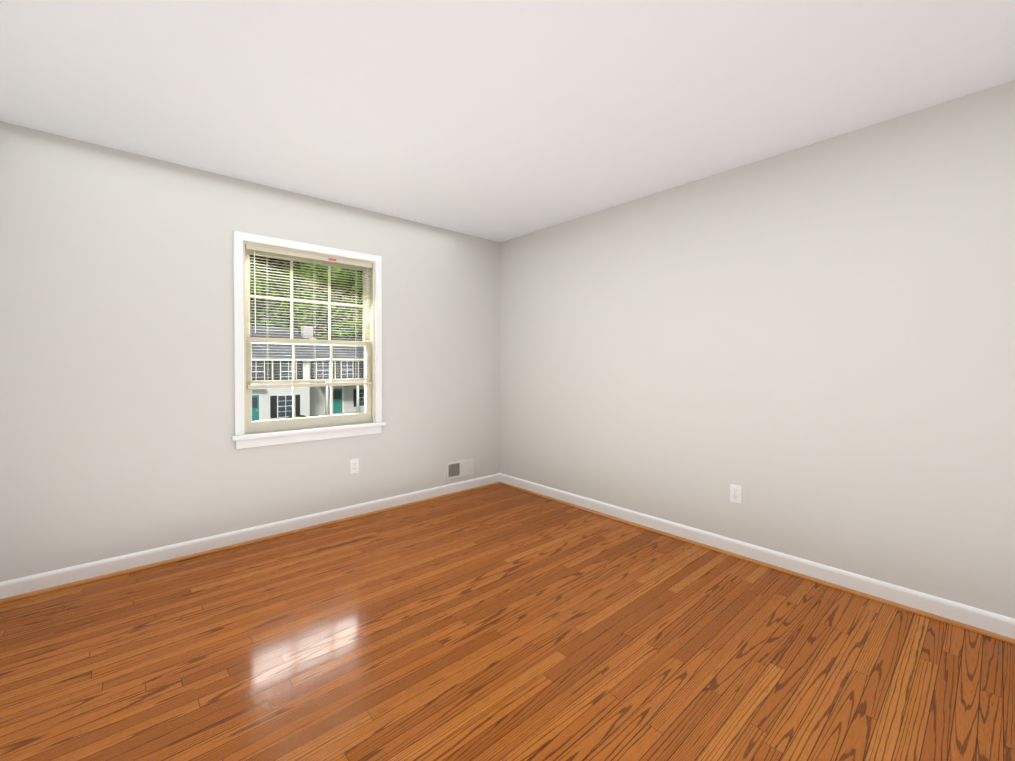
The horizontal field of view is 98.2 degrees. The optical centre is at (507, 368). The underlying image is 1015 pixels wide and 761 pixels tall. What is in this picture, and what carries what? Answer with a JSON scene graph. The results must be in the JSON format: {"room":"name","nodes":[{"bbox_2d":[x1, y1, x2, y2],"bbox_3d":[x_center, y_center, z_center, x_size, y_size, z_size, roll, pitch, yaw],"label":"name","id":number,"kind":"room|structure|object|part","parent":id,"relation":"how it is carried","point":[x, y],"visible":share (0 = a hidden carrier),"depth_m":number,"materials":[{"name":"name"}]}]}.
{"room":"empty bedroom","nodes":[
{"label":"empty bedroom","id":0,"kind":"room"},
{"bbox_2d":[0,121,499,581],"bbox_3d":[-1.421,-0.048,3.412,3.409,2.440,0.220,-1,1,-42],"label":"wall","id":1,"kind":"structure","parent":0,"point":[117,421],"depth_m":2.69,"materials":[{"name":"paint"}]},
{"bbox_2d":[0,473,499,603],"bbox_3d":[-1.334,1.123,3.335,3.300,0.100,0.030,-1,1,-42],"label":"baseboard","id":2,"kind":"structure","parent":1,"relation":"attached to","point":[27,586],"depth_m":2.82,"materials":[{"name":"white wood"}]},
{"bbox_2d":[231,231,385,448],"bbox_3d":[-1.493,-0.194,3.335,1.080,1.443,0.295,-1,1,-42],"label":"window","id":3,"kind":"structure","parent":1,"relation":"in","point":[241,439],"depth_m":3.22,"materials":[{"name":"white wood"}]},
{"bbox_3d":[-1.484,-0.515,3.322,0.902,0.663,0.030,-1,1,-42],"label":"window sash","id":4,"kind":"part","parent":3,"relation":"part of","materials":[{"name":"white wood"}]},
{"bbox_2d":[245,244,371,388],"bbox_3d":[-1.431,-0.328,3.265,0.892,1.034,0.034,-1,1,-42],"label":"window blind","id":5,"kind":"object","parent":3,"relation":"attached to","point":[299,255],"visible":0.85,"depth_m":3.23,"materials":[{"name":"beige plastic"}]},
{"bbox_3d":[-1.459,0.107,3.300,0.902,0.654,0.030,-1,1,-42],"label":"window sash","id":6,"kind":"part","parent":3,"relation":"part of","materials":[{"name":"white wood"}]},
{"bbox_2d":[350,458,358,473],"bbox_3d":[-1.204,0.767,3.461,0.070,0.115,0.009,-1,1,-42],"label":"outlet","id":7,"kind":"object","parent":1,"relation":"attached to","point":[354,466],"visible":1,"depth_m":3.46,"materials":[{"name":"white plastic"}]},
{"bbox_2d":[447,458,472,479],"bbox_3d":[-0.443,0.942,4.139,0.305,0.155,0.013,-1,1,-42],"label":"air vent","id":8,"kind":"object","parent":1,"relation":"in","point":[457,469],"visible":1,"depth_m":4.13,"materials":[{"name":"white metal"}]},
{"bbox_2d":[0,484,1014,760],"bbox_3d":[0.305,1.294,1.493,3.849,0.200,5.403,-1,1,-42],"label":"floor","id":9,"kind":"structure","parent":0,"point":[498,622],"depth_m":1.81,"materials":[{"name":"brown wood"}]},
{"bbox_2d":[0,0,1014,241],"bbox_3d":[0.305,-1.346,1.464,3.849,0.200,5.403,-1,1,-42],"label":"ceiling","id":10,"kind":"structure","parent":0,"point":[499,120],"depth_m":1.94,"materials":[{"name":"white paint"}]},
{"bbox_2d":[500,80,1014,618],"bbox_3d":[1.659,-0.040,2.687,0.220,2.440,5.403,-1,1,-42],"label":"wall","id":11,"kind":"structure","parent":0,"point":[810,350],"depth_m":2.48,"materials":[{"name":"paint"}]},
{"bbox_2d":[730,484,741,503],"bbox_3d":[1.438,0.787,2.771,0.009,0.115,0.070,-1,1,-42],"label":"outlet","id":12,"kind":"object","parent":11,"relation":"attached to","point":[735,493],"visible":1,"depth_m":2.77,"materials":[{"name":"white plastic"}]},
{"bbox_2d":[500,473,1014,643],"bbox_3d":[1.565,1.131,2.616,0.030,0.100,4.963,-1,1,-42],"label":"baseboard","id":13,"kind":"structure","parent":11,"relation":"attached to","point":[986,623],"depth_m":2.48,"materials":[{"name":"white wood"}]},
{"label":"outside","id":14,"kind":"structure","parent":0,"visible":0},
{"bbox_3d":[-53.172,3.613,89.288,280.000,0.300,195.767,-1,1,-42],"label":"ground","id":15,"kind":"structure","parent":14,"visible":0},
{"bbox_2d":[250,259,287,327],"bbox_3d":[-29.671,-4.539,49.521,12.985,16.927,11.818,-1,1,-42],"label":"tree","id":16,"kind":"object","parent":15,"relation":"on","point":[273,320],"depth_m":47.09,"materials":[{"name":"green plant"}]},
{"bbox_2d":[250,255,305,297],"bbox_3d":[-32.471,-9.518,59.793,16.599,26.639,14.705,-1,1,-42],"label":"tree","id":17,"kind":"object","parent":15,"relation":"on","point":[286,279],"depth_m":59.02,"materials":[{"name":"green plant"}]},
{"bbox_2d":[250,326,315,420],"bbox_3d":[-22.133,0.032,29.397,15.300,8.200,10.100,-1,1,-42],"label":"house","id":18,"kind":"structure","parent":15,"relation":"on","point":[268,397],"depth_m":30.30,"materials":[{"name":"white"}]},
{"bbox_2d":[284,415,305,418],"bbox_3d":[-10.469,3.625,34.751,2.635,1.389,32.019,1,1,41],"label":"shrubs","id":19,"kind":"object","parent":15,"relation":"on","point":[297,416],"depth_m":29.41,"materials":[{"name":"green plant"}]},
{"bbox_2d":[277,263,362,338],"bbox_3d":[-22.354,-4.328,53.904,12.376,16.384,11.396,-1,1,-42],"label":"tree","id":20,"kind":"object","parent":15,"relation":"on","point":[320,328],"depth_m":50.06,"materials":[{"name":"green plant"}]},
{"bbox_2d":[301,326,363,416],"bbox_3d":[-10.000,0.057,45.089,23.100,7.800,10.850,-1,1,-42],"label":"house","id":21,"kind":"structure","parent":15,"relation":"on","point":[320,395],"depth_m":36.87,"materials":[{"name":"white"}]},
{"bbox_2d":[347,269,362,294],"bbox_3d":[-25.387,-11.472,67.684,16.780,30.375,16.955,-1,1,-42],"label":"tree","id":22,"kind":"object","parent":15,"relation":"on","point":[358,285],"depth_m":61.51,"materials":[{"name":"green plant"}]},
{"bbox_2d":[355,293,362,321],"bbox_3d":[-16.570,-5.263,59.503,11.960,18.148,10.596,-1,1,-42],"label":"tree","id":23,"kind":"object","parent":15,"relation":"on","point":[360,300],"depth_m":55.40,"materials":[{"name":"green plant"}]}
]}

